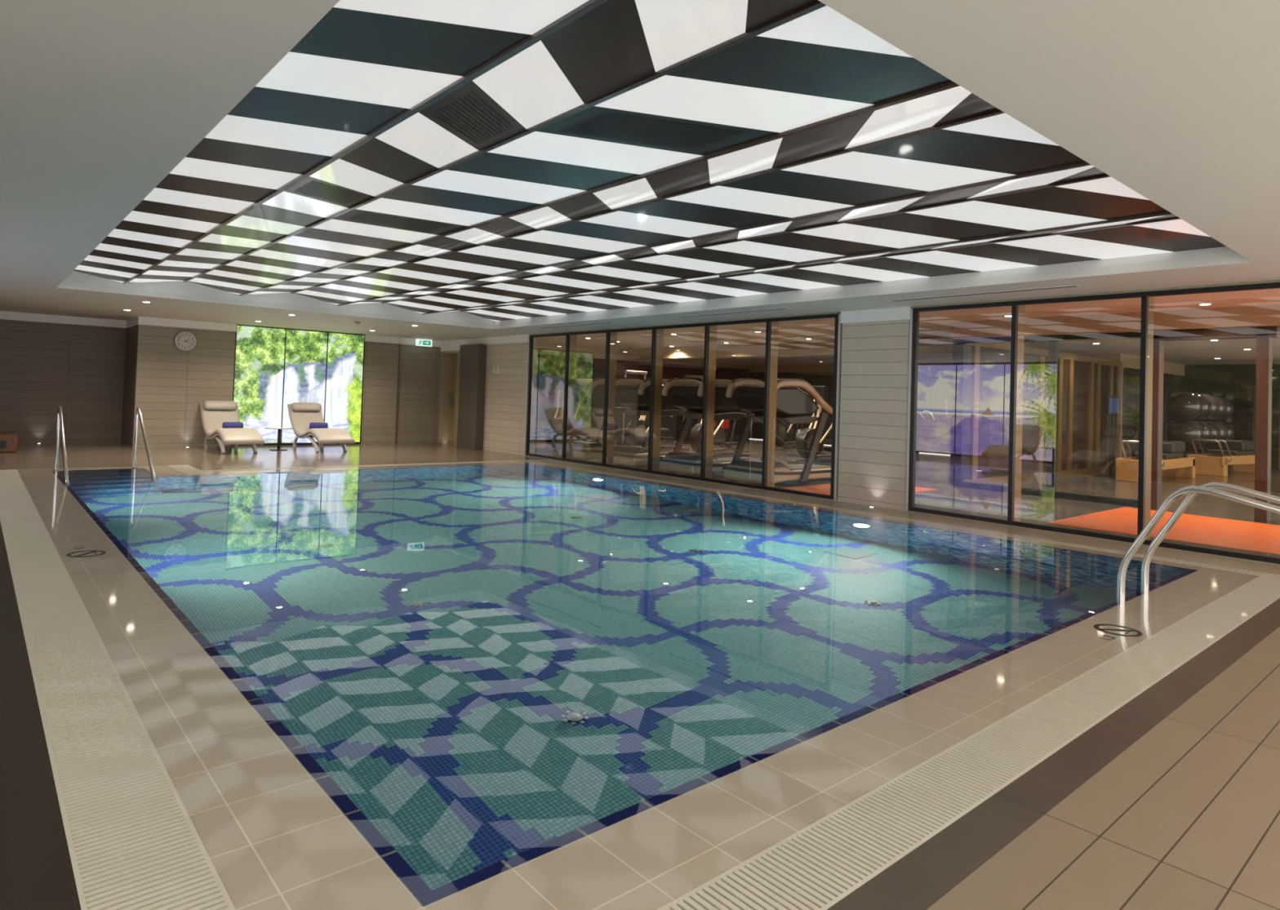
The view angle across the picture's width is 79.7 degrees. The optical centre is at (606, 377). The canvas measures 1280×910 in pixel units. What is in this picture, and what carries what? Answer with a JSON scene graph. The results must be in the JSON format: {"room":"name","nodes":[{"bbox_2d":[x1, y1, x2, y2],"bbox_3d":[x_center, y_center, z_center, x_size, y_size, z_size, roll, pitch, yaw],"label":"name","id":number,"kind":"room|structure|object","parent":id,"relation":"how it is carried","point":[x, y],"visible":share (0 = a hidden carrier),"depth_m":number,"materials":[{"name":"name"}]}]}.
{"room":"indoor swimming pool","nodes":[
{"label":"indoor swimming pool","id":0,"kind":"room"},
{"bbox_2d":[0,319,126,443],"bbox_3d":[-11.732,0.074,13.863,5.200,2.355,0.120,3,-2,-40],"label":"wall","id":1,"kind":"structure","parent":0,"point":[45,366],"depth_m":14.78,"materials":[{"name":"wood"}]},
{"bbox_2d":[120,324,399,448],"bbox_3d":[-7.272,0.291,16.539,5.210,2.355,1.470,3,-2,-40],"label":"wall","id":2,"kind":"structure","parent":0,"point":[171,383],"depth_m":14.94,"materials":[{"name":"wood"}]},
{"bbox_2d":[174,331,196,351],"bbox_3d":[-8.150,-0.700,14.814,0.393,0.393,0.055,3,-2,-40],"label":"wall clock","id":3,"kind":"object","parent":2,"relation":"attached to","point":[185,341],"visible":1,"depth_m":14.80,"materials":[{"name":"white plastic"}]},
{"bbox_2d":[231,324,364,445],"bbox_3d":[-6.484,0.205,16.250,2.687,2.450,0.028,3,-2,-40],"label":"wall mural","id":4,"kind":"object","parent":2,"relation":"attached to","point":[275,368],"visible":0.82,"depth_m":16.17,"materials":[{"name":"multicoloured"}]},
{"bbox_2d":[231,444,352,446],"bbox_3d":[0.130,0.187,9.929,4.784,2.730,18.700,3,-2,-40],"label":"wall","id":5,"kind":"structure","parent":0,"point":[338,444],"depth_m":16.13,"materials":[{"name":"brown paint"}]},
{"bbox_2d":[0,306,912,351],"bbox_3d":[-4.276,-0.907,14.624,17.693,0.355,7.900,2,-1,10],"label":"trim","id":6,"kind":"structure","parent":5,"relation":"attached to","point":[894,313],"depth_m":14.86,"materials":[{"name":"white paint"}]},
{"bbox_2d":[524,455,1279,565],"bbox_3d":[3.138,1.622,9.853,0.220,0.062,14.730,3,-2,-40],"label":"trim","id":7,"kind":"structure","parent":5,"relation":"attached to","point":[525,455],"depth_m":8.33,"materials":[{"name":"metal"}]},
{"bbox_2d":[528,280,1279,335],"bbox_3d":[3.222,-0.890,9.916,0.220,0.120,14.730,3,-2,-40],"label":"trim","id":8,"kind":"structure","parent":5,"relation":"attached to","point":[1272,281],"depth_m":8.35,"materials":[{"name":"black metal"}]},
{"bbox_2d":[908,282,1279,564],"bbox_3d":[5.813,0.390,6.736,0.227,2.423,6.522,3,-2,-40],"label":"window","id":9,"kind":"structure","parent":5,"relation":"in","point":[1014,502],"depth_m":7.96,"materials":[{"name":"clear glass"}]},
{"bbox_2d":[395,344,440,443],"bbox_3d":[-4.464,0.425,18.127,1.224,2.355,0.120,3,-2,-40],"label":"wall","id":10,"kind":"structure","parent":0,"point":[419,380],"depth_m":18.07,"materials":[{"name":"wood"}]},
{"bbox_2d":[456,342,537,455],"bbox_3d":[-2.450,0.457,16.662,0.200,2.355,2.850,3,-2,-40],"label":"wall","id":11,"kind":"structure","parent":0,"point":[505,390],"depth_m":16.05,"materials":[{"name":"wood"}]},
{"bbox_2d":[437,350,459,445],"bbox_3d":[-3.561,0.484,18.176,0.470,2.200,0.880,3,-2,-40],"label":"door","id":12,"kind":"structure","parent":11,"relation":"in","point":[450,360],"depth_m":18.40,"materials":[{"name":"paint"}]},
{"bbox_2d":[456,343,487,449],"bbox_3d":[-3.009,0.422,17.023,0.200,2.305,0.820,3,-2,-40],"label":"wall panel","id":13,"kind":"object","parent":11,"relation":"attached to","point":[473,362],"visible":1,"depth_m":16.81,"materials":[{"name":"brown wood"}]},
{"bbox_2d":[0,0,1279,341],"bbox_3d":[-2.795,-1.133,8.273,11.484,0.080,19.900,3,-2,-40],"label":"ceiling","id":14,"kind":"structure","parent":0,"point":[1177,102],"depth_m":3.23,"materials":[{"name":"paint"}]},
{"bbox_2d":[415,338,432,346],"bbox_3d":[-4.249,-0.814,17.791,0.400,0.180,0.046,3,-2,-40],"label":"exit sign","id":15,"kind":"object","parent":14,"relation":"hanging from","point":[419,342],"visible":1,"depth_m":17.77,"materials":[{"name":"plastic"}]},
{"bbox_2d":[541,321,611,328],"bbox_3d":[-0.567,-0.894,13.150,0.070,0.007,2.050,3,-2,-40],"label":"ceiling vent","id":16,"kind":"object","parent":14,"relation":"in","point":[610,322],"visible":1,"depth_m":13.06,"materials":[{"name":"metal"}]},
{"bbox_2d":[676,307,788,317],"bbox_3d":[1.684,-0.884,10.522,0.070,0.007,1.970,3,-2,-40],"label":"ceiling vent","id":17,"kind":"object","parent":14,"relation":"in","point":[784,308],"visible":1,"depth_m":10.45,"materials":[{"name":"metal"}]},
{"bbox_2d":[888,284,1079,301],"bbox_3d":[3.865,-0.873,8.025,0.070,0.007,1.940,3,-2,-40],"label":"ceiling vent","id":18,"kind":"object","parent":14,"relation":"in","point":[1077,285],"visible":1,"depth_m":7.91,"materials":[{"name":"metal"}]},
{"bbox_2d":[0,442,1279,909],"bbox_3d":[-2.899,1.388,8.194,11.434,0.060,19.900,3,-2,-40],"label":"floor","id":19,"kind":"structure","parent":0,"point":[1186,816],"depth_m":2.48,"materials":[{"name":"beige tile"}]},
{"bbox_2d":[0,432,18,453],"bbox_3d":[-10.389,1.061,12.388,1.360,0.300,0.470,3,-2,-40],"label":"wooden bench","id":20,"kind":"object","parent":19,"relation":"on","point":[8,441],"visible":1,"depth_m":12.58,"materials":[{"name":"red wood"}]},
{"bbox_2d":[199,400,265,453],"bbox_3d":[-7.079,0.927,14.411,0.684,0.936,2.039,3,-2,-40],"label":"lounger","id":21,"kind":"object","parent":19,"relation":"on","point":[214,414],"visible":0.97,"depth_m":14.64,"materials":[{"name":"beige fabric"}]},
{"bbox_2d":[203,400,237,409],"bbox_3d":[-7.610,0.546,15.075,0.600,0.177,0.154,3,-2,-40],"label":"cushion","id":22,"kind":"object","parent":21,"relation":"on","point":[207,405],"depth_m":15.02,"materials":[{"name":"beige fabric"}]},
{"bbox_2d":[222,422,243,428],"bbox_3d":[-7.195,0.935,14.738,0.342,0.156,0.156,3,-2,-43],"label":"rolled towel","id":23,"kind":"object","parent":21,"relation":"on","point":[225,424],"visible":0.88,"depth_m":14.67,"materials":[{"name":"fabric"}]},
{"bbox_2d":[264,426,294,450],"bbox_3d":[-6.367,1.193,14.868,0.540,0.431,0.540,3,-2,-40],"label":"side table","id":24,"kind":"object","parent":19,"relation":"on","point":[278,428],"visible":1,"depth_m":14.84,"materials":[{"name":"metal"}]},
{"bbox_2d":[287,402,355,452],"bbox_3d":[-5.763,0.996,15.375,0.684,0.936,2.039,3,-2,-40],"label":"lounger","id":25,"kind":"object","parent":19,"relation":"on","point":[301,415],"visible":0.98,"depth_m":15.55,"materials":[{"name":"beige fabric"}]},
{"bbox_2d":[290,402,321,411],"bbox_3d":[-6.295,0.614,16.039,0.600,0.177,0.154,3,-2,-40],"label":"cushion","id":26,"kind":"object","parent":25,"relation":"on","point":[295,406],"depth_m":15.99,"materials":[{"name":"beige fabric"}]},
{"bbox_2d":[309,422,328,429],"bbox_3d":[-5.902,1.002,15.684,0.342,0.156,0.156,2,-1,-11],"label":"rolled towel","id":27,"kind":"object","parent":25,"relation":"on","point":[312,425],"visible":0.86,"depth_m":15.62,"materials":[{"name":"fabric"}]},
{"bbox_2d":[17,460,1259,909],"bbox_3d":[-1.403,2.114,8.191,7.411,1.411,11.661,3,-2,-40],"label":"swimming pool","id":28,"kind":"object","parent":19,"relation":"in","point":[274,839],"depth_m":2.58,"materials":[{"name":"tile"}]},
{"bbox_2d":[52,405,68,482],"bbox_3d":[-6.973,1.271,9.793,0.100,1.782,1.731,3,-2,-40],"label":"pool handrail","id":29,"kind":"object","parent":28,"relation":"attached to","point":[60,425],"visible":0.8,"depth_m":10.15,"materials":[{"name":"metal"}]},
{"bbox_2d":[66,550,106,556],"bbox_3d":[-3.729,1.262,5.486,0.236,0.001,0.236,3,-2,-40],"label":"sign","id":30,"kind":"object","parent":28,"relation":"on","point":[94,551],"visible":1,"depth_m":5.49,"materials":[{"name":"black"}]},
{"bbox_2d":[0,469,235,909],"bbox_3d":[-4.255,1.274,5.652,0.285,0.051,11.914,3,-2,-40],"label":"grate","id":31,"kind":"object","parent":28,"relation":"attached to","point":[133,842],"visible":1,"depth_m":2.52,"materials":[{"name":"plastic"}]},
{"bbox_2d":[131,406,155,479],"bbox_3d":[-6.266,1.310,10.380,0.100,1.782,1.731,3,-2,-40],"label":"pool handrail","id":32,"kind":"object","parent":28,"relation":"attached to","point":[138,414],"visible":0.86,"depth_m":10.79,"materials":[{"name":"metal"}]},
{"bbox_2d":[51,463,1197,906],"bbox_3d":[-1.326,1.415,8.272,6.861,0.001,10.992,3,-2,-40],"label":"pool water","id":33,"kind":"object","parent":28,"relation":"in","point":[489,671],"visible":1,"depth_m":4.27,"materials":[{"name":"teal liquid"}]},
{"bbox_2d":[520,460,1263,575],"bbox_3d":[1.827,1.594,10.290,0.190,0.051,10.761,3,-2,-40],"label":"grate","id":34,"kind":"object","parent":28,"relation":"attached to","point":[1155,557],"visible":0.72,"depth_m":8.08,"materials":[{"name":"plastic"}]},
{"bbox_2d":[656,573,1279,909],"bbox_3d":[2.502,1.452,3.689,7.601,0.051,0.253,3,-2,-40],"label":"grate","id":35,"kind":"object","parent":28,"relation":"attached to","point":[820,864],"visible":0.9,"depth_m":2.53,"materials":[{"name":"plastic"}]},
{"bbox_2d":[1093,623,1142,636],"bbox_3d":[2.954,1.460,4.428,0.236,0.001,0.236,3,-2,-40],"label":"sign","id":36,"kind":"object","parent":28,"relation":"on","point":[1096,626],"visible":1,"depth_m":4.42,"materials":[{"name":"black"}]},
{"bbox_2d":[1116,482,1279,604],"bbox_3d":[3.965,1.592,4.716,0.590,1.820,1.335,3,-2,-40],"label":"pool ladder","id":37,"kind":"object","parent":28,"relation":"attached to","point":[1209,488],"visible":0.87,"depth_m":4.97,"materials":[{"name":"metal"}]},
{"bbox_2d":[533,354,749,441],"bbox_3d":[0.567,0.674,22.202,10.900,2.300,0.150,3,-2,-40],"label":"wall","id":38,"kind":"structure","parent":0,"point":[556,364],"depth_m":21.28,"materials":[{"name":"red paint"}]},
{"bbox_2d":[535,364,548,388],"bbox_3d":[-1.996,-0.040,19.929,1.100,0.640,0.060,3,-2,-40],"label":"wall screen","id":39,"kind":"object","parent":38,"relation":"attached to","point":[542,371],"visible":0.44,"depth_m":20.13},
{"bbox_2d":[585,366,617,378],"bbox_3d":[-0.151,0.031,21.463,1.100,0.640,0.060,3,-2,-40],"label":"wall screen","id":40,"kind":"object","parent":38,"relation":"attached to","point":[593,372],"visible":0.41,"depth_m":21.29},
{"bbox_2d":[62,246,1236,324],"bbox_3d":[-1.168,-1.402,8.066,6.806,0.555,11.265,3,-2,-40],"label":"ceiling","id":41,"kind":"structure","parent":0,"point":[175,286],"depth_m":10.67,"materials":[{"name":"white paint"}]},
{"bbox_2d":[73,0,608,284],"bbox_3d":[-3.424,-1.375,6.114,0.759,0.157,11.061,3,-2,-40],"label":"ceiling panel","id":42,"kind":"object","parent":41,"relation":"attached to","point":[366,67],"visible":0.71,"depth_m":3.71,"materials":[{"name":"white plastic"}]},
{"bbox_2d":[127,0,826,283],"bbox_3d":[-2.851,-1.350,6.591,0.763,0.145,11.061,3,-2,-40],"label":"ceiling panel","id":43,"kind":"object","parent":41,"relation":"attached to","point":[618,47],"visible":0.82,"depth_m":3.70,"materials":[{"name":"grey"}]},
{"bbox_2d":[187,5,959,296],"bbox_3d":[-2.277,-1.313,7.068,0.763,0.157,11.061,3,-2,-40],"label":"ceiling panel","id":44,"kind":"object","parent":41,"relation":"attached to","point":[819,68],"visible":0.84,"depth_m":4.09,"materials":[{"name":"white plastic"}]},
{"bbox_2d":[247,85,1004,294],"bbox_3d":[-1.703,-1.288,7.546,0.763,0.145,11.061,3,-2,-40],"label":"ceiling panel","id":45,"kind":"object","parent":41,"relation":"attached to","point":[954,106],"visible":0.82,"depth_m":4.76,"materials":[{"name":"grey plastic"}]},
{"bbox_2d":[295,113,1090,306],"bbox_3d":[-1.129,-1.250,8.023,0.763,0.157,11.061,3,-2,-40],"label":"ceiling panel","id":46,"kind":"object","parent":41,"relation":"attached to","point":[1000,148],"visible":0.74,"depth_m":5.32,"materials":[{"name":"white plastic"}]},
{"bbox_2d":[349,164,1111,304],"bbox_3d":[-0.555,-1.225,8.501,0.763,0.145,11.061,3,-2,-40],"label":"ceiling panel","id":47,"kind":"object","parent":41,"relation":"attached to","point":[1086,173],"visible":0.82,"depth_m":6.02,"materials":[{"name":"grey"}]},
{"bbox_2d":[385,177,1173,314],"bbox_3d":[0.019,-1.188,8.978,0.763,0.157,11.061,3,-2,-40],"label":"ceiling panel","id":48,"kind":"object","parent":41,"relation":"attached to","point":[1107,200],"visible":0.77,"depth_m":6.51,"materials":[{"name":"white plastic"}]},
{"bbox_2d":[441,214,1181,312],"bbox_3d":[0.593,-1.163,9.456,0.763,0.145,11.061,3,-2,-40],"label":"ceiling panel","id":49,"kind":"object","parent":41,"relation":"attached to","point":[1171,217],"visible":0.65,"depth_m":7.30,"materials":[{"name":"grey"}]},
{"bbox_2d":[465,219,1226,321],"bbox_3d":[1.159,-1.132,9.927,0.743,0.145,11.061,3,-2,-40],"label":"ceiling panel","id":50,"kind":"object","parent":41,"relation":"attached to","point":[1176,235],"visible":0.72,"depth_m":7.66,"materials":[{"name":"white plastic"}]},
{"bbox_2d":[445,438,1279,557],"bbox_3d":[8.219,1.974,16.662,16.316,0.060,18.700,3,-2,-40],"label":"floor","id":51,"kind":"structure","parent":0,"point":[934,469],"depth_m":11.76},
{"bbox_2d":[534,378,591,453],"bbox_3d":[-0.826,0.851,17.526,0.643,1.620,1.800,1,-2,33],"label":"elliptical trainer","id":52,"kind":"object","parent":51,"relation":"on","point":[553,432],"visible":0.64,"depth_m":16.93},
{"bbox_2d":[557,377,662,459],"bbox_3d":[0.111,0.820,15.665,2.102,1.592,0.930,3,-2,-40],"label":"treadmill","id":53,"kind":"object","parent":51,"relation":"on","point":[589,392],"visible":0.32,"depth_m":15.06,"materials":[{"name":"black plastic"}]},
{"bbox_2d":[573,440,602,448],"bbox_3d":[-0.421,1.326,15.223,0.578,0.098,0.740,3,-2,-40],"label":"hood","id":54,"kind":"object","parent":53,"relation":"attached to","point":[576,444],"depth_m":14.96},
{"bbox_2d":[577,406,632,413],"bbox_3d":[0.021,0.650,15.589,0.992,0.140,0.800,3,-2,-40],"label":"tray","id":55,"kind":"object","parent":53,"relation":"on","point":[586,409],"depth_m":15.31,"materials":[{"name":"grey"}]},
{"bbox_2d":[615,370,672,446],"bbox_3d":[0.953,0.802,19.616,0.890,1.940,1.540,3,-2,-40],"label":"machine","id":56,"kind":"object","parent":51,"relation":"on","point":[623,420],"visible":0.23,"depth_m":19.79,"materials":[{"name":"metal"}]},
{"bbox_2d":[613,377,697,466],"bbox_3d":[1.038,0.823,14.550,2.102,1.592,0.930,3,-2,-40],"label":"treadmill","id":57,"kind":"object","parent":51,"relation":"on","point":[633,393],"visible":0.45,"depth_m":14.05,"materials":[{"name":"black plastic"}]},
{"bbox_2d":[613,445,648,453],"bbox_3d":[0.506,1.330,14.109,0.578,0.098,0.740,3,-2,-40],"label":"hood","id":58,"kind":"object","parent":57,"relation":"attached to","point":[620,449],"depth_m":13.89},
{"bbox_2d":[624,408,687,416],"bbox_3d":[0.948,0.654,14.474,0.992,0.140,0.800,3,-2,-40],"label":"tray","id":59,"kind":"object","parent":57,"relation":"on","point":[664,412],"depth_m":14.20,"materials":[{"name":"grey"}]},
{"bbox_2d":[625,415,689,451],"bbox_3d":[1.158,0.936,18.265,1.800,1.620,0.643,3,-2,-40],"label":"elliptical trainer","id":60,"kind":"object","parent":51,"relation":"on","point":[642,428],"visible":0.31,"depth_m":17.86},
{"bbox_2d":[675,374,726,444],"bbox_3d":[2.694,0.910,21.585,0.890,1.940,1.540,3,-2,-40],"label":"machine","id":61,"kind":"object","parent":51,"relation":"on","point":[680,419],"visible":0.17,"depth_m":21.74,"materials":[{"name":"metal"}]},
{"bbox_2d":[659,377,760,474],"bbox_3d":[1.966,0.827,13.435,2.102,1.592,0.930,3,-2,-40],"label":"treadmill","id":62,"kind":"object","parent":51,"relation":"on","point":[685,393],"visible":0.63,"depth_m":12.96,"materials":[{"name":"black plastic"}]},
{"bbox_2d":[664,451,718,460],"bbox_3d":[1.434,1.333,12.994,0.578,0.098,0.740,3,-2,-40],"label":"hood","id":63,"kind":"object","parent":62,"relation":"attached to","point":[677,455],"depth_m":12.84,"materials":[{"name":"grey plastic"}]},
{"bbox_2d":[679,411,747,420],"bbox_3d":[1.875,0.657,13.359,0.992,0.140,0.800,3,-2,-40],"label":"tray","id":64,"kind":"object","parent":62,"relation":"on","point":[719,415],"depth_m":13.09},
{"bbox_2d":[689,385,751,457],"bbox_3d":[2.450,0.944,16.869,0.643,1.620,1.800,1,-2,45],"label":"elliptical trainer","id":65,"kind":"object","parent":51,"relation":"on","point":[696,432],"visible":0.3,"depth_m":16.45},
{"bbox_2d":[714,386,729,447],"bbox_3d":[2.936,0.962,20.196,1.000,1.783,0.175,3,-2,-40],"label":"station","id":66,"kind":"object","parent":51,"relation":"on","point":[725,425],"visible":0.12,"depth_m":20.31,"materials":[{"name":"red metal"}]},
{"bbox_2d":[713,419,749,453],"bbox_3d":[2.894,1.149,18.669,1.100,1.330,0.520,3,-2,-28],"label":"exercise bike","id":67,"kind":"object","parent":51,"relation":"on","point":[720,435],"visible":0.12,"depth_m":18.57,"materials":[{"name":"metal"}]},
{"bbox_2d":[722,378,832,484],"bbox_3d":[2.893,0.830,12.320,2.102,1.592,0.930,3,-2,-40],"label":"treadmill","id":68,"kind":"object","parent":51,"relation":"on","point":[794,406],"visible":0.77,"depth_m":11.89,"materials":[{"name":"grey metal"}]},
{"bbox_2d":[729,458,789,468],"bbox_3d":[2.361,1.336,11.879,0.578,0.098,0.740,3,-2,-40],"label":"hood","id":69,"kind":"object","parent":68,"relation":"attached to","point":[740,463],"depth_m":11.74,"materials":[{"name":"grey plastic"}]},
{"bbox_2d":[743,414,818,424],"bbox_3d":[2.803,0.660,12.244,0.992,0.140,0.800,3,-2,-40],"label":"tray","id":70,"kind":"object","parent":68,"relation":"on","point":[780,419],"depth_m":11.94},
{"bbox_2d":[775,423,795,450],"bbox_3d":[4.947,1.129,20.897,0.643,1.620,1.800,1,-2,39],"label":"elliptical trainer","id":71,"kind":"object","parent":51,"relation":"on","point":[781,437],"visible":0.27,"depth_m":20.40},
{"bbox_2d":[777,378,799,444],"bbox_3d":[5.025,0.997,21.914,0.890,1.940,1.540,1,-2,27],"label":"machine","id":72,"kind":"object","parent":51,"relation":"on","point":[793,431],"visible":0.02,"depth_m":21.92,"materials":[{"name":"metal"}]},
{"bbox_2d":[786,415,825,457],"bbox_3d":[4.775,1.203,18.282,0.520,1.330,1.100,1,-2,39],"label":"exercise bike","id":73,"kind":"object","parent":51,"relation":"on","point":[796,454],"visible":0.18,"depth_m":17.94,"materials":[{"name":"metal"}]},
{"bbox_2d":[786,386,831,464],"bbox_3d":[4.651,0.999,16.098,1.800,1.620,0.643,3,-2,-34],"label":"elliptical trainer","id":74,"kind":"object","parent":51,"relation":"on","point":[804,438],"visible":0.43,"depth_m":15.70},
{"bbox_2d":[782,484,937,495],"bbox_3d":[3.732,1.658,11.368,2.400,0.006,1.200,3,-2,-40],"label":"floor mat","id":75,"kind":"object","parent":51,"relation":"on","point":[824,489],"visible":0.21,"depth_m":11.24,"materials":[{"name":"orange rubber"}]},
{"bbox_2d":[915,403,919,478],"bbox_3d":[4.766,0.772,13.267,1.540,1.940,0.890,3,-2,-40],"label":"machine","id":76,"kind":"object","parent":51,"relation":"on","point":[918,404],"visible":0.03,"depth_m":13.46,"materials":[{"name":"metal"}]},
{"bbox_2d":[949,339,1123,485],"bbox_3d":[8.614,0.702,14.874,7.700,2.420,0.150,3,-2,-40],"label":"divider","id":77,"kind":"object","parent":51,"relation":"on","point":[1084,382],"visible":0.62,"depth_m":14.29,"materials":[{"name":"clear glass"}]},
{"bbox_2d":[954,332,1140,507],"bbox_3d":[6.459,0.565,11.292,0.100,2.370,2.600,3,-2,-40],"label":"window frame","id":78,"kind":"structure","parent":51,"relation":"on","point":[1051,491],"depth_m":11.21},
{"bbox_2d":[1094,395,1119,479],"bbox_3d":[9.871,1.157,14.977,0.600,1.600,0.400,3,-2,-40],"label":"stand","id":79,"kind":"object","parent":51,"relation":"on","point":[1112,402],"visible":0.98,"depth_m":14.94,"materials":[{"name":"brown wood"}]},
{"bbox_2d":[1115,440,1195,482],"bbox_3d":[10.719,1.604,14.930,2.560,0.760,0.700,3,-2,-40],"label":"pilates reformer","id":80,"kind":"object","parent":51,"relation":"on","point":[1173,465],"visible":0.55,"depth_m":14.72,"materials":[{"name":"brown wood"}]},
{"bbox_2d":[1046,506,1279,555],"bbox_3d":[7.630,1.690,7.424,2.650,0.006,5.250,3,-2,-40],"label":"floor mat","id":81,"kind":"object","parent":51,"relation":"on","point":[1202,530],"visible":1,"depth_m":8.47,"materials":[{"name":"orange rubber"}]},
{"bbox_2d":[1162,386,1236,466],"bbox_3d":[14.110,1.229,18.172,3.960,1.900,0.550,3,-2,-40],"label":"ball rack","id":82,"kind":"object","parent":51,"relation":"on","point":[1165,424],"visible":0.51,"depth_m":17.09,"materials":[{"name":"black metal"}]},
{"bbox_2d":[1181,453,1188,457],"bbox_3d":[12.934,1.865,17.163,0.422,0.422,0.422,3,-2,-40],"label":"exercise ball","id":83,"kind":"object","parent":82,"relation":"on","point":[1184,455],"visible":0.04,"depth_m":17.02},
{"bbox_2d":[1167,391,1203,420],"bbox_3d":[12.976,0.646,17.194,0.640,0.640,0.640,3,-2,-40],"label":"exercise ball","id":84,"kind":"object","parent":82,"relation":"on","point":[1184,406],"visible":1,"depth_m":17.00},
{"bbox_2d":[1168,419,1204,447],"bbox_3d":[13.047,1.250,17.256,0.640,0.640,0.640,3,-2,-40],"label":"exercise ball","id":85,"kind":"object","parent":82,"relation":"on","point":[1185,434],"visible":0.75,"depth_m":17.05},
{"bbox_2d":[1196,449,1207,453],"bbox_3d":[14.040,1.925,18.084,0.422,0.422,0.422,3,-2,-40],"label":"exercise ball","id":86,"kind":"object","parent":82,"relation":"on","point":[1199,451],"visible":0.09,"depth_m":18.00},
{"bbox_2d":[1192,392,1211,420],"bbox_3d":[13.528,0.676,17.654,0.640,0.640,0.640,3,-2,-40],"label":"exercise ball","id":87,"kind":"object","parent":82,"relation":"on","point":[1206,405],"visible":0.39,"depth_m":17.39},
{"bbox_2d":[1194,419,1212,446],"bbox_3d":[13.601,1.281,17.716,0.640,0.640,0.640,3,-2,-40],"label":"exercise ball","id":88,"kind":"object","parent":82,"relation":"on","point":[1207,430],"visible":0.32,"depth_m":17.45,"materials":[{"name":"rubber"}]},
{"bbox_2d":[1200,394,1219,421],"bbox_3d":[14.082,0.706,18.114,0.640,0.640,0.640,3,-2,-40],"label":"exercise ball","id":89,"kind":"object","parent":82,"relation":"on","point":[1215,410],"visible":0.39,"depth_m":17.86,"materials":[{"name":"rubber"}]},
{"bbox_2d":[1201,420,1220,446],"bbox_3d":[14.154,1.311,18.176,0.640,0.640,0.640,3,-2,-40],"label":"exercise ball","id":90,"kind":"object","parent":82,"relation":"on","point":[1215,430],"visible":0.38,"depth_m":17.91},
{"bbox_2d":[1208,395,1226,421],"bbox_3d":[14.635,0.736,18.574,0.640,0.640,0.640,3,-2,-40],"label":"exercise ball","id":91,"kind":"object","parent":82,"relation":"on","point":[1223,406],"visible":0.4,"depth_m":18.31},
{"bbox_2d":[1210,420,1227,445],"bbox_3d":[14.707,1.341,18.636,0.640,0.640,0.640,3,-2,-40],"label":"exercise ball","id":92,"kind":"object","parent":82,"relation":"on","point":[1224,431],"visible":0.28,"depth_m":18.36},
{"bbox_2d":[1217,395,1234,421],"bbox_3d":[15.188,0.766,19.034,0.640,0.640,0.640,3,-2,-40],"label":"exercise ball","id":93,"kind":"object","parent":82,"relation":"on","point":[1230,406],"visible":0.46,"depth_m":18.78,"materials":[{"name":"rubber"}]},
{"bbox_2d":[1219,420,1235,439],"bbox_3d":[15.260,1.371,19.096,0.640,0.640,0.640,3,-2,-40],"label":"exercise ball","id":94,"kind":"object","parent":82,"relation":"on","point":[1231,431],"visible":0.26,"depth_m":18.82,"materials":[{"name":"rubber"}]},
{"bbox_2d":[1151,326,1279,522],"bbox_3d":[7.677,0.572,9.749,0.200,2.360,1.310,3,-2,-40],"label":"door frame","id":95,"kind":"structure","parent":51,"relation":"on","point":[1264,336],"depth_m":9.37,"materials":[{"name":"brown wood"}]},
{"bbox_2d":[1186,439,1255,476],"bbox_3d":[13.860,1.764,17.074,2.560,0.760,0.700,3,-2,-32],"label":"pilates reformer","id":96,"kind":"object","parent":51,"relation":"on","point":[1237,454],"visible":0.76,"depth_m":16.68,"materials":[{"name":"brown wood"}]},
{"bbox_2d":[837,319,910,511],"bbox_3d":[3.392,0.478,9.638,0.200,2.355,0.920,3,-2,-40],"label":"wall","id":97,"kind":"structure","parent":0,"point":[875,355],"depth_m":9.55,"materials":[{"name":"wood"}]},
{"bbox_2d":[524,308,913,511],"bbox_3d":[1.090,0.379,12.412,0.229,2.435,8.232,3,-2,-40],"label":"window","id":98,"kind":"structure","parent":97,"relation":"in","point":[772,324],"depth_m":11.85,"materials":[{"name":"brown metal"}]},
{"bbox_2d":[536,288,1279,369],"bbox_3d":[8.290,-0.725,16.714,16.366,0.100,18.700,3,-2,-40],"label":"ceiling","id":99,"kind":"structure","parent":0,"point":[934,323],"depth_m":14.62,"materials":[{"name":"paint"}]},
{"bbox_2d":[1197,302,1212,305],"bbox_3d":[7.242,-0.888,9.272,0.136,0.016,0.136,3,-2,-40],"label":"recessed light","id":100,"kind":"object","parent":99,"relation":"in","point":[1200,304],"visible":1,"depth_m":9.24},
{"bbox_2d":[749,353,1115,372],"bbox_3d":[8.204,-0.357,21.540,0.100,0.400,10.630,3,-2,-40],"label":"wall","id":101,"kind":"structure","parent":0,"point":[926,363],"depth_m":23.30,"materials":[{"name":"beige paint"}]},
{"bbox_2d":[747,371,951,454],"bbox_3d":[8.148,0.941,21.491,0.060,2.200,10.620,3,-2,-40],"label":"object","id":102,"kind":"object","parent":101,"relation":"attached to","point":[934,388],"visible":0.21,"depth_m":20.79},
{"bbox_2d":[1115,353,1184,457],"bbox_3d":[13.557,0.846,19.018,5.200,2.670,0.100,3,-2,-40],"label":"wall","id":103,"kind":"structure","parent":0,"point":[1129,361],"depth_m":17.78,"materials":[{"name":"beige paint"}]},
{"bbox_2d":[1122,368,1187,457],"bbox_3d":[13.622,0.981,18.930,4.800,2.200,0.080,3,-2,-40],"label":"wall mirror","id":104,"kind":"object","parent":103,"relation":"attached to","point":[1175,384],"visible":0.36,"depth_m":17.69,"materials":[{"name":"mirror"}]},
{"bbox_2d":[1184,364,1279,469],"bbox_3d":[18.008,0.987,17.648,0.100,2.620,7.700,3,-2,-40],"label":"wall","id":105,"kind":"structure","parent":0,"point":[1235,383],"depth_m":19.70,"materials":[{"name":"green mirror"}]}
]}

